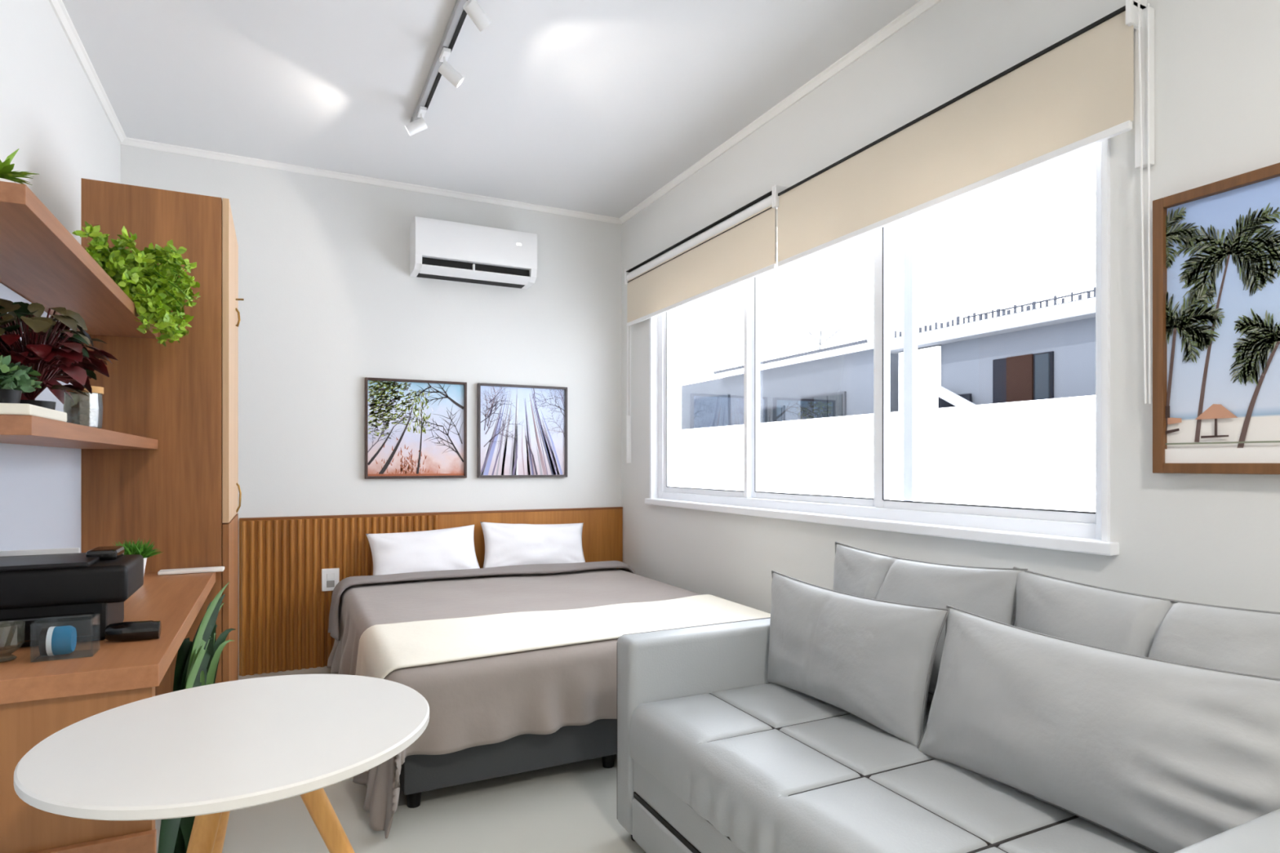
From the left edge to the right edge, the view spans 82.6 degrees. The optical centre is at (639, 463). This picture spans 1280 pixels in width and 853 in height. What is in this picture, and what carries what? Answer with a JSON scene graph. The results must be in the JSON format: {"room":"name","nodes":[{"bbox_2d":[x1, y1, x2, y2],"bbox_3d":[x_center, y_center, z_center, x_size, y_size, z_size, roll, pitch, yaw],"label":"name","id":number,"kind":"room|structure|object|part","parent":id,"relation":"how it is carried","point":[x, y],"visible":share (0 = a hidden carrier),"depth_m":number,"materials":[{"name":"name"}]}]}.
{"room":"studio apartment","nodes":[
{"label":"studio apartment","id":0,"kind":"room"},
{"bbox_2d":[0,282,80,552],"bbox_3d":[-1.394,0.347,1.396,0.137,1.505,1.938,0,0,-26],"label":"wall","id":1,"kind":"structure","parent":0,"point":[40,486],"depth_m":1.91,"materials":[{"name":"grey paint"}]},
{"bbox_2d":[0,181,157,338],"bbox_3d":[-1.425,-0.423,1.690,0.340,0.032,1.383,0,0,-26],"label":"wall shelf","id":2,"kind":"object","parent":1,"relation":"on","point":[41,261],"visible":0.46,"depth_m":1.55,"materials":[{"name":"brown wood"}]},
{"bbox_2d":[0,148,35,185],"bbox_3d":[-1.062,-0.482,1.204,0.106,0.085,0.097,0,0,43],"label":"potted plant","id":3,"kind":"object","parent":2,"relation":"on","point":[6,175],"visible":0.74,"depth_m":1.20,"materials":[{"name":"green plant"}]},
{"bbox_3d":[-1.059,-0.453,1.206,0.051,0.025,0.051,0,0,-26],"label":"pot","id":4,"kind":"part","parent":3,"relation":"part of","materials":[{"name":"white ceramic"}]},
{"bbox_2d":[71,221,199,346],"bbox_3d":[-1.460,-0.500,2.103,0.327,0.284,0.449,0,0,-42],"label":"potted plant","id":5,"kind":"object","parent":2,"relation":"on","point":[153,289],"visible":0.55,"depth_m":2.05,"materials":[{"name":"green plant"}]},
{"bbox_2d":[0,414,157,449],"bbox_3d":[-1.371,-0.061,1.734,0.204,0.032,1.351,0,0,-26],"label":"wall shelf","id":6,"kind":"object","parent":1,"relation":"attached to","point":[32,430],"visible":1,"depth_m":1.45,"materials":[{"name":"brown wood"}]},
{"bbox_2d":[0,403,66,422],"bbox_3d":[-1.120,-0.087,1.237,0.188,0.018,0.230,0,0,-26],"label":"tray","id":7,"kind":"object","parent":6,"relation":"on","point":[17,409],"visible":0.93,"depth_m":1.18,"materials":[{"name":"beige plastic"}]},
{"bbox_2d":[0,355,42,403],"bbox_3d":[-1.111,-0.148,1.260,0.131,0.104,0.125,0,0,16],"label":"potted plant","id":8,"kind":"object","parent":7,"relation":"on","point":[11,386],"visible":0.99,"depth_m":1.25,"materials":[{"name":"green plant"}]},
{"bbox_3d":[-1.112,-0.112,1.257,0.069,0.030,0.069,0,0,-26],"label":"pot","id":9,"kind":"part","parent":8,"relation":"part of","materials":[{"name":"grey ceramic"}]},
{"bbox_2d":[0,297,118,409],"bbox_3d":[-1.235,-0.201,1.512,0.232,0.247,0.384,0,0,-26],"label":"potted plant","id":10,"kind":"object","parent":6,"relation":"on","point":[42,338],"visible":0.84,"depth_m":1.48,"materials":[{"name":"red plant"}]},
{"bbox_3d":[-1.254,-0.102,1.500,0.080,0.050,0.080,0,0,-26],"label":"pot","id":11,"kind":"part","parent":10,"relation":"part of","materials":[{"name":"ceramic"}]},
{"bbox_2d":[63,386,103,395],"bbox_3d":[-1.315,-0.129,1.720,0.078,0.103,0.078,0,0,-26],"label":"glass jar","id":12,"kind":"object","parent":6,"relation":"on","point":[96,390],"visible":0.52,"depth_m":1.72,"materials":[{"name":"glass"}]},
{"bbox_2d":[66,400,97,426],"bbox_3d":[-1.320,-0.117,1.721,0.055,0.064,0.050,0,0,-26],"label":"pebbles","id":13,"kind":"object","parent":12,"relation":"in","point":[82,406],"visible":0.98,"depth_m":1.71,"materials":[{"name":"grey stone"}]},
{"bbox_2d":[0,0,120,244],"bbox_3d":[-1.235,-0.245,0.739,0.160,2.690,6.220,0,0,-26],"label":"wall","id":14,"kind":"structure","parent":0,"point":[51,111],"depth_m":2.46,"materials":[{"name":"white paint"}]},
{"bbox_2d":[48,0,126,142],"bbox_3d":[-1.145,-1.575,0.768,0.028,0.030,6.192,0,0,-26],"label":"trim","id":15,"kind":"structure","parent":14,"relation":"attached to","point":[58,6],"depth_m":2.86,"materials":[{"name":"white"}]},
{"bbox_2d":[120,144,621,674],"bbox_3d":[-1.367,-0.245,4.232,3.020,2.690,0.160,0,0,-26],"label":"wall","id":16,"kind":"structure","parent":0,"point":[332,302],"depth_m":4.08,"materials":[{"name":"white paint"}]},
{"bbox_2d":[120,137,622,224],"bbox_3d":[-1.325,-1.575,4.148,2.700,0.030,0.028,0,0,-26],"label":"trim","id":17,"kind":"structure","parent":16,"relation":"attached to","point":[128,141],"depth_m":4.02,"materials":[{"name":"white"}]},
{"bbox_2d":[364,377,466,479],"bbox_3d":[-1.276,-0.195,4.171,0.563,0.563,0.029,0,0,-26],"label":"framed print","id":18,"kind":"object","parent":16,"relation":"attached to","point":[415,428],"visible":1,"depth_m":4.17,"materials":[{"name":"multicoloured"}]},
{"bbox_2d":[239,506,622,675],"bbox_3d":[-1.095,0.693,4.253,2.185,0.815,0.043,0,0,-26],"label":"headboard panel","id":19,"kind":"object","parent":16,"relation":"attached to","point":[284,610],"visible":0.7,"depth_m":3.91,"materials":[{"name":"brown wood"}]},
{"bbox_2d":[321,568,339,591],"bbox_3d":[-1.673,0.630,3.936,0.088,0.120,0.018,0,0,-26],"label":"wall outlet","id":20,"kind":"object","parent":19,"relation":"attached to","point":[331,576],"visible":0.92,"depth_m":3.93,"materials":[{"name":"white plastic"}]},
{"bbox_2d":[326,573,334,578],"bbox_3d":[-1.670,0.610,3.930,0.038,0.030,0.004,0,0,-26],"label":"switch","id":21,"kind":"object","parent":20,"relation":"attached to","point":[329,575],"depth_m":3.93,"materials":[{"name":"white plastic"}]},
{"bbox_2d":[326,580,334,587],"bbox_3d":[-1.670,0.652,3.930,0.038,0.035,0.003,0,0,-26],"label":"socket","id":22,"kind":"object","parent":20,"relation":"attached to","point":[330,584],"depth_m":3.93,"materials":[{"name":"grey plastic"}]},
{"bbox_3d":[-1.098,0.291,4.258,2.185,0.012,0.031,0,0,-26],"label":"rail","id":23,"kind":"part","parent":19,"relation":"part of","materials":[{"name":"brown wood"}]},
{"bbox_2d":[409,216,537,288],"bbox_3d":[-0.961,-1.214,4.230,0.695,0.296,0.202,0,0,-26],"label":"air conditioner","id":24,"kind":"object","parent":16,"relation":"attached to","point":[442,250],"visible":1,"depth_m":4.15,"materials":[{"name":"white plastic"}]},
{"bbox_2d":[416,257,529,288],"bbox_3d":[-0.970,-1.108,4.247,0.625,0.076,0.164,0,0,-26],"label":"air vent","id":25,"kind":"object","parent":24,"relation":"attached to","point":[426,272],"depth_m":4.19,"materials":[{"name":"black plastic"}]},
{"bbox_2d":[477,382,567,477],"bbox_3d":[-0.712,-0.195,4.450,0.563,0.563,0.029,0,0,-26],"label":"framed print","id":26,"kind":"object","parent":16,"relation":"attached to","point":[522,429],"visible":1,"depth_m":4.44,"materials":[{"name":"grey"}]},
{"bbox_2d":[155,666,645,852],"bbox_3d":[0.047,1.150,1.373,3.020,0.100,6.540,0,0,-26],"label":"floor","id":27,"kind":"structure","parent":0,"point":[570,807],"depth_m":2.24,"materials":[{"name":"tile"}]},
{"bbox_2d":[0,572,215,852],"bbox_3d":[-1.311,0.730,1.798,0.368,0.740,1.290,0,0,-26],"label":"desk","id":28,"kind":"object","parent":27,"relation":"on","point":[41,696],"visible":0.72,"depth_m":1.27,"materials":[{"name":"brown wood"}]},
{"bbox_2d":[0,546,143,648],"bbox_3d":[-1.217,0.273,1.512,0.282,0.173,0.230,0,0,-26],"label":"printer","id":29,"kind":"object","parent":28,"relation":"on","point":[87,592],"visible":0.98,"depth_m":1.45,"materials":[{"name":"black plastic"}]},
{"bbox_2d":[0,612,94,644],"bbox_3d":[-1.188,0.323,1.415,0.205,0.045,0.030,0,0,-26],"label":"paper tray","id":30,"kind":"object","parent":29,"relation":"on","point":[15,628],"depth_m":1.41,"materials":[{"name":"black"}]},
{"bbox_3d":[-1.248,0.204,1.503,0.215,0.010,0.200,0,0,-26],"label":"lid","id":31,"kind":"part","parent":29,"relation":"part of","materials":[{"name":"black plastic"}]},
{"bbox_3d":[-1.170,0.198,1.594,0.055,0.023,0.095,0,0,-26],"label":"control panel","id":32,"kind":"part","parent":29,"relation":"part of","materials":[{"name":"black plastic"}]},
{"bbox_3d":[-1.047,0.750,1.250,0.356,0.700,0.040,0,0,-26],"label":"panel","id":33,"kind":"part","parent":28,"relation":"part of","materials":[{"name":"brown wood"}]},
{"bbox_2d":[105,620,161,641],"bbox_3d":[-1.028,0.341,1.478,0.092,0.041,0.039,0,0,-26],"label":"tin","id":34,"kind":"object","parent":28,"relation":"on","point":[148,629],"visible":1,"depth_m":1.47,"materials":[{"name":"black metal"}]},
{"bbox_2d":[114,537,163,574],"bbox_3d":[-1.507,0.291,2.175,0.138,0.136,0.142,0,0,-26],"label":"potted plant","id":35,"kind":"object","parent":28,"relation":"on","point":[146,552],"visible":0.43,"depth_m":2.17,"materials":[{"name":"green plant"}]},
{"bbox_3d":[-1.512,0.322,2.175,0.066,0.075,0.066,0,0,-26],"label":"pot","id":36,"kind":"part","parent":35,"relation":"part of","materials":[{"name":"white ceramic"}]},
{"bbox_2d":[157,566,224,575],"bbox_3d":[-1.474,0.353,2.395,0.184,0.011,0.060,0,0,-26],"label":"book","id":37,"kind":"object","parent":28,"relation":"on","point":[213,569],"visible":1,"depth_m":2.38,"materials":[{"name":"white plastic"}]},
{"bbox_3d":[-1.070,0.325,1.358,0.091,0.069,0.062,0,0,-26],"label":"clear box","id":38,"kind":"object","parent":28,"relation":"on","visible":0},
{"bbox_2d":[38,625,76,656],"bbox_3d":[-1.080,0.330,1.352,0.046,0.053,0.053,0,0,-26],"label":"roll","id":39,"kind":"object","parent":38,"relation":"in","point":[60,640],"visible":1,"depth_m":1.33,"materials":[{"name":"blue plastic"}]},
{"bbox_2d":[80,177,244,696],"bbox_3d":[-1.701,0.100,2.662,0.435,2.000,0.600,0,0,-26],"label":"wardrobe","id":40,"kind":"object","parent":27,"relation":"on","point":[181,495],"visible":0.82,"depth_m":2.41,"materials":[{"name":"brown wood"}]},
{"bbox_3d":[-1.540,-0.348,2.741,0.020,1.103,0.600,0,0,-26],"label":"door","id":41,"kind":"part","parent":40,"relation":"part of","materials":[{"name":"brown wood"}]},
{"bbox_3d":[-1.540,0.648,2.741,0.020,0.880,0.600,0,0,-26],"label":"door","id":42,"kind":"part","parent":40,"relation":"part of","materials":[{"name":"brown wood"}]},
{"bbox_3d":[-1.595,0.137,2.893,0.021,0.119,0.008,0,0,-26],"label":"handle","id":43,"kind":"part","parent":40,"relation":"part of","materials":[{"name":"gold metal"}]},
{"bbox_2d":[157,582,235,852],"bbox_3d":[-1.129,0.717,1.786,0.156,0.766,0.730,0,0,-19],"label":"potted plant","id":44,"kind":"object","parent":27,"relation":"on","point":[197,663],"visible":0.47,"depth_m":1.90,"materials":[{"name":"green plant"}]},
{"bbox_2d":[13,674,429,852],"bbox_3d":[-0.576,0.753,1.149,0.621,0.703,0.626,0,0,-26],"label":"round table","id":45,"kind":"object","parent":27,"relation":"on","point":[206,753],"visible":1,"depth_m":1.04,"materials":[{"name":"white laminate"}]},
{"bbox_3d":[-0.627,0.760,0.928,0.034,0.689,0.316,0,0,7],"label":"leg","id":46,"kind":"part","parent":45,"relation":"part of","materials":[{"name":"brown wood"}]},
{"bbox_3d":[-0.748,0.760,1.250,0.316,0.689,0.034,0,0,43],"label":"leg","id":47,"kind":"part","parent":45,"relation":"part of","materials":[{"name":"brown wood"}]},
{"bbox_3d":[-0.425,0.760,1.187,0.316,0.689,0.034,0,0,-20],"label":"leg","id":48,"kind":"part","parent":45,"relation":"part of","materials":[{"name":"brown wood"}]},
{"bbox_2d":[399,719,617,808],"bbox_3d":[-0.504,0.882,3.429,1.465,0.436,1.885,0,0,-26],"label":"bed","id":49,"kind":"object","parent":27,"relation":"on","point":[525,753],"visible":0.16,"depth_m":2.42,"materials":[{"name":"grey fabric"}]},
{"bbox_3d":[-0.727,1.070,2.340,0.052,0.060,0.051,0,0,-26],"label":"leg","id":50,"kind":"part","parent":49,"relation":"part of","materials":[{"name":"black plastic"}]},
{"bbox_2d":[327,560,701,839],"bbox_3d":[-0.453,0.837,3.298,1.688,0.506,1.993,0,0,-26],"label":"duvet","id":51,"kind":"object","parent":49,"relation":"on","point":[500,698],"visible":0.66,"depth_m":2.50,"materials":[{"name":"grey fabric"}]},
{"bbox_2d":[365,524,479,575],"bbox_3d":[-1.195,0.508,4.055,0.615,0.300,0.164,0,0,-26],"label":"pillow","id":52,"kind":"object","parent":51,"relation":"on","point":[448,548],"visible":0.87,"depth_m":4.01,"materials":[{"name":"white fabric"}]},
{"bbox_2d":[480,521,585,568],"bbox_3d":[-0.625,0.494,4.333,0.648,0.302,0.168,0,0,-22],"label":"pillow","id":53,"kind":"object","parent":51,"relation":"on","point":[505,544],"visible":0.93,"depth_m":4.28,"materials":[{"name":"white fabric"}]},
{"bbox_2d":[355,594,770,771],"bbox_3d":[-0.225,0.772,2.837,1.649,0.330,0.605,0,0,-26],"label":"throw blanket","id":54,"kind":"object","parent":51,"relation":"on","point":[383,649],"visible":0.78,"depth_m":2.70,"materials":[{"name":"beige fabric"}]},
{"bbox_3d":[-0.115,1.070,2.643,0.052,0.060,0.051,0,0,-26],"label":"leg","id":55,"kind":"part","parent":49,"relation":"part of","materials":[{"name":"black plastic"}]},
{"bbox_2d":[617,617,1279,852],"bbox_3d":[0.648,0.750,1.667,0.881,0.700,1.515,0,0,-26],"label":"sofa","id":56,"kind":"object","parent":27,"relation":"on","point":[714,756],"visible":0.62,"depth_m":1.69,"materials":[{"name":"grey leather"}]},
{"bbox_3d":[0.607,1.001,1.647,0.773,0.118,1.285,0,0,-26],"label":"drawer","id":57,"kind":"part","parent":56,"relation":"part of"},
{"bbox_3d":[0.340,0.786,2.303,0.870,0.557,0.103,0,0,-26],"label":"arm","id":58,"kind":"part","parent":56,"relation":"part of"},
{"bbox_2d":[767,570,950,746],"bbox_3d":[0.557,0.518,2.023,0.161,0.346,0.694,0,0,-25],"label":"cushion","id":59,"kind":"object","parent":56,"relation":"on","point":[870,660],"visible":1,"depth_m":1.88,"materials":[{"name":"fabric"}]},
{"bbox_3d":[0.605,0.753,1.646,0.786,0.157,1.305,0,0,-26],"label":"seat","id":60,"kind":"part","parent":56,"relation":"part of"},
{"bbox_2d":[832,542,1027,695],"bbox_3d":[0.757,0.445,2.046,0.166,0.381,0.680,0,0,-26],"label":"cushion","id":61,"kind":"object","parent":56,"relation":"on","point":[989,593],"visible":0.38,"depth_m":1.94,"materials":[{"name":"fabric"}]},
{"bbox_3d":[1.000,0.665,1.841,0.095,0.530,1.309,0,0,-26],"label":"backrest","id":62,"kind":"part","parent":56,"relation":"part of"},
{"bbox_2d":[916,604,1279,852],"bbox_3d":[0.858,0.517,1.424,0.195,0.351,0.743,0,0,-29],"label":"cushion","id":63,"kind":"object","parent":56,"relation":"on","point":[1161,756],"visible":0.98,"depth_m":1.31,"materials":[{"name":"fabric"}]},
{"bbox_2d":[1013,566,1279,678],"bbox_3d":[1.041,0.445,1.469,0.162,0.381,0.685,0,0,-25],"label":"cushion","id":64,"kind":"object","parent":56,"relation":"on","point":[1231,639],"visible":0.38,"depth_m":1.46,"materials":[{"name":"fabric"}]},
{"bbox_3d":[0.966,0.786,1.037,0.870,0.557,0.103,0,0,-26],"label":"arm","id":65,"kind":"part","parent":56,"relation":"part of"},
{"bbox_2d":[62,0,920,217],"bbox_3d":[0.047,-1.665,1.373,3.020,0.150,6.540,0,0,-26],"label":"ceiling","id":66,"kind":"structure","parent":0,"point":[588,106],"depth_m":3.02,"materials":[{"name":"white paint"}]},
{"bbox_2d":[409,0,467,122],"bbox_3d":[-0.539,-1.571,2.355,0.040,0.035,2.300,0,0,-26],"label":"track","id":67,"kind":"object","parent":66,"relation":"attached to","point":[458,15],"visible":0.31,"depth_m":2.75,"materials":[{"name":"grey metal"}]},
{"bbox_2d":[404,106,427,136],"bbox_3d":[-0.982,-1.497,3.197,0.096,0.114,0.082,0,0,-26],"label":"spotlight","id":68,"kind":"object","parent":67,"relation":"attached to","point":[419,125],"visible":1,"depth_m":3.19,"materials":[{"name":"white plastic"}]},
{"bbox_2d":[438,47,464,88],"bbox_3d":[-0.718,-1.493,2.768,0.096,0.120,0.080,0,0,-26],"label":"spotlight","id":69,"kind":"object","parent":67,"relation":"attached to","point":[446,69],"visible":1,"depth_m":2.75,"materials":[{"name":"white plastic"}]},
{"bbox_2d":[462,0,490,31],"bbox_3d":[-0.535,-1.496,2.396,0.095,0.115,0.089,0,0,-26],"label":"spotlight","id":70,"kind":"object","parent":67,"relation":"attached to","point":[472,7],"visible":1,"depth_m":2.38,"materials":[{"name":"white plastic"}]},
{"bbox_2d":[621,0,1279,613],"bbox_3d":[1.329,-0.245,2.006,0.160,2.690,6.220,0,0,-26],"label":"wall","id":71,"kind":"structure","parent":0,"point":[1209,539],"depth_m":2.05,"materials":[{"name":"white paint"}]},
{"bbox_2d":[619,0,942,223],"bbox_3d":[1.250,-1.575,1.952,0.028,0.030,6.192,0,0,-26],"label":"trim","id":72,"kind":"structure","parent":71,"relation":"attached to","point":[922,6],"depth_m":3.09,"materials":[{"name":"white paint"}]},
{"bbox_2d":[644,137,1119,555],"bbox_3d":[0.702,-0.407,3.178,0.155,1.305,2.735,0,0,-26],"label":"window","id":73,"kind":"structure","parent":71,"relation":"in","point":[1078,531],"depth_m":2.70,"materials":[{"name":"white"}]},
{"bbox_2d":[624,186,777,462],"bbox_3d":[0.270,-0.605,3.885,0.072,1.210,1.554,0,0,-26],"label":"roller blind","id":74,"kind":"object","parent":73,"relation":"attached to","point":[740,246],"visible":0.92,"depth_m":3.70,"materials":[{"name":"beige fabric"},{"name":"white plastic"}]},
{"bbox_3d":[-0.069,-0.585,4.575,0.027,1.130,0.011,0,0,-26],"label":"pull chain","id":75,"kind":"part","parent":74,"relation":"part of","materials":[{"name":"white plastic"}]},
{"bbox_3d":[0.347,-0.420,3.956,0.028,1.180,0.855,0,0,-26],"label":"sash","id":76,"kind":"part","parent":73,"relation":"part of","materials":[{"name":"white"}]},
{"bbox_3d":[0.755,-0.420,3.204,0.028,1.180,0.895,0,0,-26],"label":"sash","id":77,"kind":"part","parent":73,"relation":"part of","materials":[{"name":"white"}]},
{"bbox_3d":[0.675,0.228,3.164,0.095,0.034,2.735,0,0,-26],"label":"sill","id":78,"kind":"part","parent":73,"relation":"part of","materials":[{"name":"white paint"}]},
{"bbox_2d":[773,0,1154,404],"bbox_3d":[0.949,-0.680,2.511,0.072,1.060,1.512,0,0,-26],"label":"roller blind","id":79,"kind":"object","parent":73,"relation":"attached to","point":[1076,93],"visible":1,"depth_m":2.19,"materials":[{"name":"beige fabric"},{"name":"white plastic"}]},
{"bbox_3d":[0.592,-1.015,3.176,0.004,0.270,0.004,0,0,-26],"label":"pull chain","id":80,"kind":"part","parent":79,"relation":"part of","materials":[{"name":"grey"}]},
{"bbox_3d":[1.272,-0.655,1.835,0.034,1.010,0.007,0,0,-6],"label":"pull chain","id":81,"kind":"part","parent":79,"relation":"part of","materials":[{"name":"white plastic"}]},
{"bbox_3d":[1.105,-0.420,2.423,0.028,1.180,0.855,0,0,-26],"label":"sash","id":82,"kind":"part","parent":73,"relation":"part of","materials":[{"name":"white"}]},
{"bbox_2d":[1152,162,1279,474],"bbox_3d":[1.520,-0.318,1.398,0.034,0.685,0.980,0,0,-26],"label":"framed print","id":83,"kind":"object","parent":71,"relation":"attached to","point":[1216,245],"visible":1,"depth_m":1.72,"materials":[{"name":"multicoloured paper"}]},
{"label":"outside","id":84,"kind":"structure","parent":0,"visible":0},
{"bbox_3d":[9.584,4.200,12.545,23.700,0.200,38.000,0,0,-26],"label":"ground","id":85,"kind":"structure","parent":84,"visible":0},
{"bbox_2d":[680,339,898,429],"bbox_3d":[4.104,1.075,15.247,4.330,6.050,6.300,0,0,-26],"label":"building","id":86,"kind":"structure","parent":85,"relation":"on","point":[837,380],"depth_m":13.25,"materials":[{"name":"grey paint"}]},
{"bbox_3d":[2.425,-0.790,14.166,0.022,0.500,0.330,0,0,-26],"label":"pane","id":87,"kind":"part","parent":86,"relation":"part of","materials":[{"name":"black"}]},
{"bbox_3d":[2.589,-0.790,13.834,0.022,0.500,0.330,0,0,-26],"label":"pane","id":88,"kind":"part","parent":86,"relation":"part of","materials":[{"name":"black"}]},
{"bbox_3d":[2.993,-0.850,13.018,0.022,0.620,0.330,0,0,-26],"label":"pane","id":89,"kind":"part","parent":86,"relation":"part of","materials":[{"name":"black"}]},
{"bbox_3d":[3.157,-0.850,12.687,0.022,0.620,0.330,0,0,-26],"label":"pane","id":90,"kind":"part","parent":86,"relation":"part of","materials":[{"name":"black"}]},
{"bbox_2d":[808,326,843,349],"bbox_3d":[3.256,-2.163,12.821,0.024,0.487,0.909,0,0,-26],"label":"antenna","id":91,"kind":"object","parent":86,"relation":"on","point":[820,343],"visible":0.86,"depth_m":12.91,"materials":[{"name":"grey metal"}]},
{"bbox_3d":[3.321,-0.850,12.355,0.022,0.620,0.330,0,0,-26],"label":"pane","id":92,"kind":"part","parent":86,"relation":"part of","materials":[{"name":"black"}]},
{"bbox_2d":[675,395,1095,511],"bbox_3d":[2.183,1.700,12.791,0.250,4.800,27.000,0,0,-26],"label":"wall","id":93,"kind":"structure","parent":85,"relation":"on","point":[1033,454],"depth_m":9.18,"materials":[{"name":"white paint"}]},
{"bbox_2d":[889,297,1095,411],"bbox_3d":[6.843,1.110,9.684,4.350,5.980,5.500,0,0,-26],"label":"building","id":94,"kind":"structure","parent":85,"relation":"on","point":[1046,353],"depth_m":9.36,"materials":[{"name":"grey paint"}]},
{"bbox_2d":[936,386,975,406],"bbox_3d":[4.433,-0.760,9.832,0.040,0.640,1.037,0,0,-26],"label":"panel","id":95,"kind":"object","parent":94,"relation":"on","point":[956,400],"visible":0.43,"depth_m":10.04,"materials":[{"name":"grey"}]},
{"bbox_2d":[889,286,1095,338],"bbox_3d":[4.949,-1.945,8.720,0.040,0.119,5.350,0,0,-26],"label":"roof railing","id":96,"kind":"object","parent":94,"relation":"on","point":[1079,296],"visible":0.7,"depth_m":9.26,"materials":[{"name":"grey metal"}]},
{"bbox_3d":[5.259,-1.966,8.093,0.040,0.012,3.950,0,0,-26],"label":"rail","id":97,"kind":"part","parent":96,"relation":"part of","materials":[{"name":"grey metal"}]},
{"bbox_2d":[1006,354,1033,402],"bbox_3d":[4.844,-0.985,9.288,0.035,0.770,0.360,0,0,-26],"label":"shutter","id":98,"kind":"object","parent":94,"relation":"hanging from","point":[1020,367],"depth_m":9.27,"materials":[{"name":"brown wood"}]},
{"bbox_2d":[1035,353,1049,399],"bbox_3d":[4.981,-0.975,9.010,0.035,0.750,0.180,0,0,-26],"label":"shutter","id":99,"kind":"object","parent":94,"relation":"hanging from","point":[1042,360],"depth_m":9.00,"materials":[{"name":"black glass"}]}
]}

